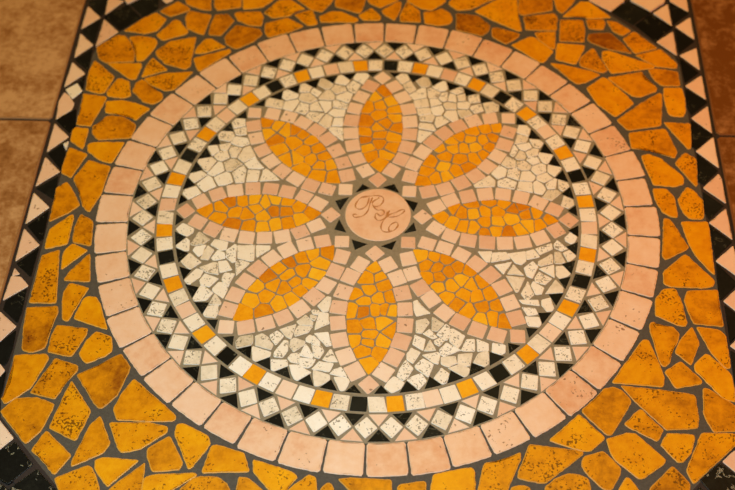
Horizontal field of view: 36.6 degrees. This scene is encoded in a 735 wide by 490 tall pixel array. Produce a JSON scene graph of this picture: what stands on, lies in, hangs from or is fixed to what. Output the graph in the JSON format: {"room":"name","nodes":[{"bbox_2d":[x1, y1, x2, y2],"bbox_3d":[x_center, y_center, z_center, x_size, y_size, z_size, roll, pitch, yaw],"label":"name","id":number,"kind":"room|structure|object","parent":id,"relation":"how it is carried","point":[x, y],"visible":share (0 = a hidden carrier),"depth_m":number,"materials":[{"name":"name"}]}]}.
{"room":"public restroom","nodes":[
{"label":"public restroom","id":0,"kind":"room"},
{"bbox_2d":[0,0,734,488],"bbox_3d":[0.014,-0.008,1.963,4.800,0.030,4.888,2,54,2],"label":"floor","id":1,"kind":"structure","parent":0,"point":[38,37],"depth_m":2.17,"materials":[{"name":"tile"}]},
{"bbox_2d":[0,417,57,489],"bbox_3d":[-0.538,0.364,1.685,0.094,0.006,0.242,-37,61,-23],"label":"mosaic border","id":2,"kind":"object","parent":1,"relation":"on","point":[18,466],"visible":1,"depth_m":1.70,"materials":[{"name":"tile"}]},
{"bbox_2d":[0,0,125,404],"bbox_3d":[-0.576,-0.116,2.035,0.086,0.006,1.123,3,54,3],"label":"mosaic border","id":3,"kind":"object","parent":1,"relation":"on","point":[22,273],"visible":1,"depth_m":2.04,"materials":[{"name":"tile"}]},
{"bbox_2d":[95,0,173,46],"bbox_3d":[-0.487,-0.490,2.306,0.242,0.006,0.078,-37,61,-23],"label":"mosaic border","id":4,"kind":"object","parent":1,"relation":"on","point":[126,16],"visible":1,"depth_m":2.30,"materials":[{"name":"tile"}]},
{"bbox_2d":[0,0,734,489],"bbox_3d":[0.016,-0.052,1.980,1.178,0.007,1.181,2,54,2],"label":"mosaic tiles","id":5,"kind":"object","parent":1,"relation":"on","point":[73,397],"visible":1,"depth_m":1.85,"materials":[{"name":"orange tile"}]},
{"bbox_2d":[94,23,659,476],"bbox_3d":[0.015,-0.050,1.978,1.000,0.007,0.995,2,54,2],"label":"medallion","id":6,"kind":"object","parent":1,"relation":"on","point":[371,241],"visible":1,"depth_m":1.93,"materials":[{"name":"beige tile"}]},
{"bbox_2d":[587,0,677,58],"bbox_3d":[0.580,-0.473,2.278,0.123,0.006,0.242,-37,61,-23],"label":"mosaic border","id":7,"kind":"object","parent":1,"relation":"on","point":[655,27],"visible":1,"depth_m":2.27,"materials":[{"name":"tile"}]},
{"bbox_2d":[668,0,734,384],"bbox_3d":[0.621,-0.083,1.994,0.048,0.006,1.122,2,54,2],"label":"mosaic border","id":8,"kind":"object","parent":1,"relation":"on","point":[709,174],"visible":1,"depth_m":2.03,"materials":[{"name":"tile"}]},
{"bbox_2d":[693,447,734,489],"bbox_3d":[0.510,0.382,1.657,0.242,0.006,0.061,-35,61,-22],"label":"mosaic border","id":9,"kind":"object","parent":1,"relation":"on","point":[722,476],"visible":1,"depth_m":1.68,"materials":[{"name":"tile"}]}
]}

